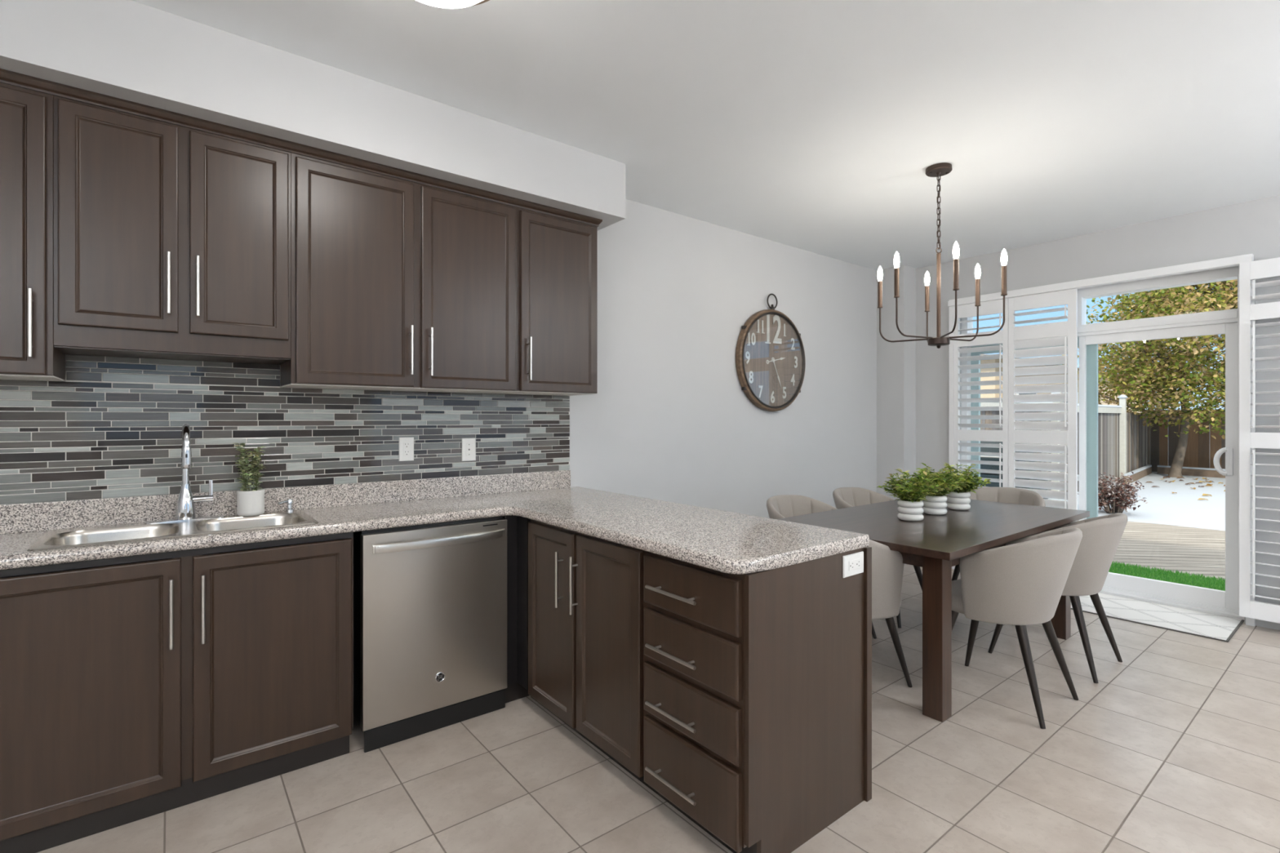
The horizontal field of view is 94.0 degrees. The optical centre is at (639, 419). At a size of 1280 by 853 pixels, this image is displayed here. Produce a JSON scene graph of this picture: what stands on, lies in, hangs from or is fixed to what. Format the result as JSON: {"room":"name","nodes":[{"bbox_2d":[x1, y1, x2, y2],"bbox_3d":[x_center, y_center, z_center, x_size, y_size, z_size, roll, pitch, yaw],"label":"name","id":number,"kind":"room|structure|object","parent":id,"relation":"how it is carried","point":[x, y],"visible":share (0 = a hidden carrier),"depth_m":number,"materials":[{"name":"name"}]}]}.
{"room":"kitchen","nodes":[
{"label":"kitchen","id":0,"kind":"room"},
{"bbox_2d":[0,0,625,231],"bbox_3d":[-1.977,-1.249,2.032,4.508,0.298,0.414,0,0,-38],"label":"soffit","id":1,"kind":"structure","parent":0,"point":[127,50],"depth_m":2.27,"materials":[{"name":"grey paint"}]},
{"bbox_2d":[13,199,876,519],"bbox_3d":[-0.753,-0.042,3.357,8.370,2.712,0.150,0,0,-38],"label":"wall","id":2,"kind":"structure","parent":0,"point":[669,418],"depth_m":4.28,"materials":[{"name":"grey paint"}]},
{"bbox_2d":[0,82,65,381],"bbox_3d":[-2.212,-0.619,1.879,0.548,0.961,0.344,0,0,-38],"label":"upper cabinet","id":3,"kind":"object","parent":2,"relation":"attached to","point":[28,352],"visible":0.96,"depth_m":1.91,"materials":[{"name":"brown wood"}]},
{"bbox_2d":[53,95,290,364],"bbox_3d":[-1.730,-0.669,2.259,0.680,0.862,0.344,0,0,-38],"label":"upper cabinet","id":4,"kind":"object","parent":2,"relation":"attached to","point":[172,242],"visible":1,"depth_m":2.12,"materials":[{"name":"brown wood"}]},
{"bbox_2d":[0,354,569,504],"bbox_3d":[-1.497,0.030,2.669,2.750,0.536,0.008,0,0,-38],"label":"tile backsplash","id":5,"kind":"structure","parent":2,"relation":"attached to","point":[113,428],"depth_m":2.49,"materials":[{"name":"tile"}]},
{"bbox_2d":[399,437,413,461],"bbox_3d":[-1.148,0.147,2.933,0.071,0.116,0.008,0,0,-38],"label":"power outlet","id":6,"kind":"object","parent":5,"relation":"attached to","point":[406,444],"visible":1,"depth_m":2.93,"materials":[{"name":"white plastic"}]},
{"bbox_2d":[403,442,410,456],"bbox_3d":[-1.147,0.147,2.931,0.033,0.067,0.003,0,0,-38],"label":"receptacle","id":7,"kind":"object","parent":6,"relation":"attached to","point":[406,446],"depth_m":2.93,"materials":[{"name":"white plastic"}]},
{"bbox_2d":[461,438,475,461],"bbox_3d":[-0.898,0.159,3.130,0.076,0.120,0.008,0,0,-38],"label":"wall jack","id":8,"kind":"object","parent":5,"relation":"attached to","point":[468,445],"visible":1,"depth_m":3.13,"materials":[{"name":"white plastic"}]},
{"bbox_2d":[280,152,516,393],"bbox_3d":[-1.076,-0.619,2.775,0.987,0.961,0.344,0,0,-38],"label":"upper cabinet","id":9,"kind":"object","parent":2,"relation":"attached to","point":[397,284],"visible":0.98,"depth_m":2.62,"materials":[{"name":"brown wood"}]},
{"bbox_2d":[0,68,602,226],"bbox_3d":[-1.373,-1.082,2.569,2.720,0.036,0.317,0,0,-38],"label":"crown molding","id":10,"kind":"structure","parent":9,"relation":"attached to","point":[6,77],"depth_m":2.30,"materials":[{"name":"brown wood"}]},
{"bbox_2d":[498,207,597,395],"bbox_3d":[-0.498,-0.619,3.231,0.486,0.961,0.344,0,0,-38],"label":"upper cabinet","id":11,"kind":"object","parent":2,"relation":"attached to","point":[557,257],"visible":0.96,"depth_m":3.12,"materials":[{"name":"brown wood"}]},
{"bbox_2d":[735,293,805,411],"bbox_3d":[1.030,-0.518,4.628,0.792,0.917,0.058,0,0,-38],"label":"wall clock","id":12,"kind":"object","parent":2,"relation":"attached to","point":[771,361],"visible":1,"depth_m":4.61,"materials":[{"name":"brown wood"}]},
{"bbox_2d":[35,564,1279,852],"bbox_3d":[1.027,1.390,1.099,8.370,0.150,5.900,0,0,-38],"label":"floor","id":13,"kind":"structure","parent":0,"point":[1175,748],"depth_m":2.17,"materials":[{"name":"tile"}]},
{"bbox_2d":[0,532,353,852],"bbox_3d":[-1.700,0.879,2.173,1.117,0.871,0.531,0,0,-38],"label":"base cabinet","id":14,"kind":"object","parent":13,"relation":"on","point":[130,692],"visible":0.95,"depth_m":1.98,"materials":[{"name":"brown wood"}]},
{"bbox_2d":[353,515,506,752],"bbox_3d":[-0.987,0.881,2.710,0.614,0.868,0.536,0,0,-38],"label":"dishwasher","id":15,"kind":"object","parent":13,"relation":"on","point":[430,600],"visible":1,"depth_m":2.49,"materials":[{"name":"silver metal"}]},
{"bbox_2d":[504,515,657,794],"bbox_3d":[-0.095,0.879,2.580,0.619,0.871,0.964,0,0,-38],"label":"base cabinet","id":16,"kind":"object","parent":13,"relation":"on","point":[575,603],"visible":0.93,"depth_m":2.35,"materials":[{"name":"brown wood"}]},
{"bbox_2d":[644,546,871,852],"bbox_3d":[0.389,0.879,2.044,0.679,0.872,0.478,0,0,-38],"label":"base cabinet","id":17,"kind":"object","parent":13,"relation":"on","point":[757,686],"visible":0.91,"depth_m":1.84,"materials":[{"name":"brown wood"}]},
{"bbox_2d":[0,470,869,574],"bbox_3d":[-0.891,0.371,1.947,2.808,0.144,1.891,0,0,-38],"label":"countertop","id":18,"kind":"structure","parent":17,"relation":"on","point":[716,540],"depth_m":2.31,"materials":[{"name":"stone"}]},
{"bbox_2d":[26,509,319,573],"bbox_3d":[-1.676,0.489,2.216,0.797,0.186,0.426,0,0,-38],"label":"sink","id":19,"kind":"object","parent":18,"relation":"in","point":[137,531],"visible":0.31,"depth_m":2.21,"materials":[{"name":"metal"}]},
{"bbox_2d":[232,443,265,516],"bbox_3d":[-1.618,0.246,2.466,0.106,0.300,0.110,0,0,25],"label":"potted plant","id":20,"kind":"object","parent":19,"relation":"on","point":[250,502],"visible":1,"depth_m":2.45,"materials":[{"name":"green plant"}]},
{"bbox_2d":[278,498,293,511],"bbox_3d":[-1.516,0.370,2.559,0.032,0.052,0.068,0,0,7],"label":"soap pump","id":21,"kind":"object","parent":19,"relation":"on","point":[289,502],"visible":1,"depth_m":2.57,"materials":[{"name":"silver metal"}]},
{"bbox_2d":[144,423,225,524],"bbox_3d":[-1.744,0.206,2.294,0.253,0.380,0.200,0,0,-38],"label":"kitchen faucet","id":22,"kind":"object","parent":18,"relation":"on","point":[185,510],"visible":1,"depth_m":2.32,"materials":[{"name":"silver metal"}]},
{"bbox_2d":[842,551,863,577],"bbox_3d":[0.721,0.490,2.010,0.118,0.072,0.008,0,0,-38],"label":"power outlet","id":23,"kind":"object","parent":17,"relation":"attached to","point":[852,564],"visible":1,"depth_m":2.00,"materials":[{"name":"white plastic"}]},
{"bbox_2d":[848,558,860,571],"bbox_3d":[0.722,0.490,2.009,0.067,0.033,0.003,0,0,-38],"label":"receptacle","id":24,"kind":"object","parent":23,"relation":"attached to","point":[854,563],"depth_m":2.01,"materials":[{"name":"white plastic"}]},
{"bbox_2d":[766,494,876,639],"bbox_3d":[1.080,0.906,3.656,0.577,0.824,0.591,0,0,-38],"label":"dining chair","id":25,"kind":"object","parent":13,"relation":"on","point":[781,506],"visible":0.21,"depth_m":3.87,"materials":[{"name":"fabric"}]},
{"bbox_2d":[832,487,922,628],"bbox_3d":[1.638,0.906,4.096,0.577,0.824,0.591,0,0,-38],"label":"dining chair","id":26,"kind":"object","parent":13,"relation":"on","point":[843,497],"visible":0.27,"depth_m":4.30,"materials":[{"name":"fabric"}]},
{"bbox_2d":[867,539,912,687],"bbox_3d":[0.989,0.906,2.934,0.591,0.824,0.577,0,0,-38],"label":"dining chair","id":27,"kind":"object","parent":13,"relation":"on","point":[887,565],"visible":0.24,"depth_m":2.71,"materials":[{"name":"fabric"}]},
{"bbox_2d":[777,498,1089,722],"bbox_3d":[1.696,0.935,3.428,1.825,0.760,0.990,0,0,-38],"label":"dining table","id":28,"kind":"object","parent":13,"relation":"on","point":[935,544],"visible":0.52,"depth_m":2.90,"materials":[{"name":"brown wood"}]},
{"bbox_2d":[876,468,946,521],"bbox_3d":[1.484,0.410,3.291,0.337,0.288,0.319,0,0,-38],"label":"potted plant","id":29,"kind":"object","parent":28,"relation":"on","point":[910,504],"visible":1,"depth_m":3.24,"materials":[{"name":"green plant"}]},
{"bbox_2d":[902,462,966,515],"bbox_3d":[1.719,0.406,3.485,0.361,0.296,0.338,0,0,-38],"label":"potted plant","id":30,"kind":"object","parent":28,"relation":"on","point":[935,504],"visible":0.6,"depth_m":3.45,"materials":[{"name":"green plant"}]},
{"bbox_2d":[938,462,991,510],"bbox_3d":[1.964,0.413,3.684,0.357,0.283,0.360,0,0,-38],"label":"potted plant","id":31,"kind":"object","parent":28,"relation":"on","point":[959,500],"visible":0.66,"depth_m":3.63,"materials":[{"name":"green plant"}]},
{"bbox_2d":[951,487,1045,580],"bbox_3d":[2.459,0.906,4.137,0.591,0.824,0.577,0,0,-38],"label":"dining chair","id":32,"kind":"object","parent":13,"relation":"on","point":[1004,495],"visible":0.16,"depth_m":4.27,"materials":[{"name":"fabric"}]},
{"bbox_2d":[951,528,1082,728],"bbox_3d":[1.741,0.906,2.842,0.577,0.824,0.591,0,0,-38],"label":"dining chair","id":33,"kind":"object","parent":13,"relation":"on","point":[1021,583],"visible":0.9,"depth_m":2.63,"materials":[{"name":"fabric"}]},
{"bbox_2d":[987,512,1128,683],"bbox_3d":[2.300,0.906,3.280,0.577,0.824,0.591,0,0,-38],"label":"dining chair","id":34,"kind":"object","parent":13,"relation":"on","point":[1102,535],"visible":0.55,"depth_m":3.05,"materials":[{"name":"fabric"}]},
{"bbox_2d":[1071,592,1244,642],"bbox_3d":[3.276,1.310,4.239,0.605,0.008,1.372,0,0,-38],"label":"door mat","id":35,"kind":"object","parent":13,"relation":"on","point":[1216,627],"visible":0.62,"depth_m":3.93,"materials":[{"name":"white stone"}]},
{"bbox_2d":[131,0,1279,271],"bbox_3d":[1.027,-1.523,1.099,8.370,0.250,5.900,0,0,-38],"label":"ceiling","id":36,"kind":"structure","parent":0,"point":[817,126],"depth_m":2.58,"materials":[{"name":"white paint"}]},
{"bbox_2d":[416,0,489,8],"bbox_3d":[-0.563,-1.301,1.641,0.412,0.191,0.412,0,0,-38],"label":"ceiling lamp","id":37,"kind":"object","parent":36,"relation":"attached to","point":[438,3],"visible":1,"depth_m":1.75,"materials":[{"name":"white"}]},
{"bbox_2d":[877,162,1007,348],"bbox_3d":[1.660,-0.895,3.308,0.648,1.003,0.548,0,0,-20],"label":"chandelier","id":38,"kind":"object","parent":36,"relation":"hanging from","point":[937,170],"visible":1,"depth_m":3.30,"materials":[{"name":"brown metal"}]},
{"bbox_2d":[876,265,915,499],"bbox_3d":[2.390,-0.042,5.569,0.213,2.712,0.266,0,0,-38],"label":"wall","id":39,"kind":"structure","parent":0,"point":[895,361],"depth_m":5.49,"materials":[{"name":"grey paint"}]},
{"bbox_2d":[915,195,1279,630],"bbox_3d":[4.219,-0.042,3.615,0.240,2.712,5.600,0,0,-38],"label":"wall","id":40,"kind":"structure","parent":0,"point":[1251,227],"depth_m":4.26,"materials":[{"name":"grey paint"}]},
{"bbox_2d":[953,297,1008,567],"bbox_3d":[2.888,0.151,5.063,0.085,2.287,0.432,0,0,-38],"label":"plantation shutter","id":41,"kind":"object","parent":40,"relation":"attached to","point":[992,307],"visible":0.61,"depth_m":5.04,"materials":[{"name":"white wood"}]},
{"bbox_2d":[1008,288,1077,522],"bbox_3d":[3.168,0.151,4.707,0.084,2.287,0.467,0,0,-38],"label":"plantation shutter","id":42,"kind":"object","parent":40,"relation":"attached to","point":[1060,333],"visible":0.66,"depth_m":4.69,"materials":[{"name":"white wood"}]},
{"bbox_2d":[947,253,1255,626],"bbox_3d":[3.313,0.132,4.521,0.062,2.366,1.885,0,0,-38],"label":"trim","id":43,"kind":"structure","parent":40,"relation":"attached to","point":[1232,261],"depth_m":4.27,"materials":[{"name":"white wood"}]},
{"bbox_2d":[961,266,1244,619],"bbox_3d":[3.458,0.143,4.645,0.150,2.347,1.800,0,0,-38],"label":"door","id":44,"kind":"structure","parent":40,"relation":"in","point":[1220,602],"depth_m":4.26,"materials":[{"name":"white plastic"}]},
{"bbox_2d":[1239,257,1279,623],"bbox_3d":[4.010,0.128,3.508,0.085,2.233,0.690,0,0,-38],"label":"plantation shutter","id":45,"kind":"object","parent":40,"relation":"attached to","point":[1268,268],"visible":1,"depth_m":3.73,"materials":[{"name":"white wood"}]},
{"label":"outside","id":46,"kind":"structure","parent":0,"visible":0},
{"bbox_2d":[1077,520,1225,579],"bbox_3d":[5.812,1.485,5.698,4.840,0.140,6.700,0,0,-38],"label":"deck","id":47,"kind":"object","parent":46,"point":[1193,550],"visible":0.2,"depth_m":6.55,"materials":[{"name":"beige wood"}]},
{"bbox_2d":[980,440,1079,499],"bbox_3d":[4.064,0.805,6.816,0.602,1.220,1.620,0,0,-38],"label":"barbecue grill","id":48,"kind":"object","parent":47,"relation":"on","point":[993,467],"visible":0.04,"depth_m":6.62,"materials":[{"name":"grey metal"}]},
{"bbox_2d":[1108,561,1225,591],"bbox_3d":[4.654,1.387,5.197,0.668,0.056,2.178,0,0,-38],"label":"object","id":49,"kind":"object","parent":47,"relation":"on","point":[1197,580],"visible":0.31,"depth_m":5.26,"materials":[{"name":"green plant"}]},
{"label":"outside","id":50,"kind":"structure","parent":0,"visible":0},
{"bbox_2d":[1048,471,1225,530],"bbox_3d":[24.672,1.765,23.303,56.100,0.300,60.000,0,0,-38],"label":"ground","id":51,"kind":"structure","parent":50,"point":[1184,508],"depth_m":11.48,"materials":[{"name":"white snow"}]},
{"bbox_2d":[980,392,1128,498],"bbox_3d":[8.556,0.492,12.280,9.740,2.245,0.220,0,0,-38],"label":"fence","id":52,"kind":"object","parent":51,"relation":"on","point":[1112,419],"visible":0.23,"depth_m":14.61,"materials":[{"name":"white wood"}]},
{"bbox_2d":[980,354,1140,413],"bbox_3d":[14.199,-0.485,25.362,16.800,4.200,8.600,0,0,-38],"label":"house","id":53,"kind":"structure","parent":51,"relation":"on","point":[990,361],"depth_m":17.62,"materials":[{"name":"grey"}]},
{"bbox_2d":[1077,471,1149,513],"bbox_3d":[8.149,1.250,10.239,1.135,0.738,0.996,0,0,-38],"label":"shrub","id":54,"kind":"object","parent":51,"relation":"on","point":[1118,498],"visible":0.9,"depth_m":10.14,"materials":[{"name":"purple plant"}]},
{"bbox_2d":[1124,464,1151,484],"bbox_3d":[13.735,1.492,16.413,4.420,0.245,0.100,0,0,-44],"label":"edging","id":55,"kind":"object","parent":51,"relation":"on","point":[1142,472],"visible":0.82,"depth_m":16.18,"materials":[{"name":"wood"}]},
{"bbox_2d":[1126,412,1151,473],"bbox_3d":[14.087,0.715,16.941,4.609,1.800,0.032,0,0,-42],"label":"fence","id":56,"kind":"object","parent":51,"relation":"on","point":[1138,435],"visible":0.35,"depth_m":17.03,"materials":[{"name":"grey wood"}]},
{"bbox_2d":[1059,279,1237,477],"bbox_3d":[15.707,-2.468,16.427,7.106,8.226,6.878,0,0,13],"label":"maple tree","id":57,"kind":"object","parent":51,"relation":"on","point":[1140,377],"visible":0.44,"depth_m":15.83,"materials":[{"name":"green plant"}]},
{"bbox_2d":[1146,475,1225,500],"bbox_3d":[13.907,1.582,13.535,6.450,0.071,3.952,0,0,-38],"label":"fallen leaves","id":58,"kind":"object","parent":51,"relation":"on","point":[1206,478],"visible":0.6,"depth_m":14.85,"materials":[{"name":"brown plant"}]},
{"bbox_2d":[1151,409,1225,471],"bbox_3d":[17.806,0.665,14.512,0.032,1.900,8.884,0,0,-27],"label":"fence","id":59,"kind":"object","parent":51,"relation":"on","point":[1201,450],"visible":0.22,"depth_m":17.61,"materials":[{"name":"brown wood"}]},
{"bbox_2d":[1157,465,1225,478],"bbox_3d":[17.284,1.492,14.016,0.100,0.245,8.355,0,0,-27],"label":"edging","id":60,"kind":"object","parent":51,"relation":"on","point":[1162,469],"visible":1,"depth_m":16.94,"materials":[{"name":"wood"}]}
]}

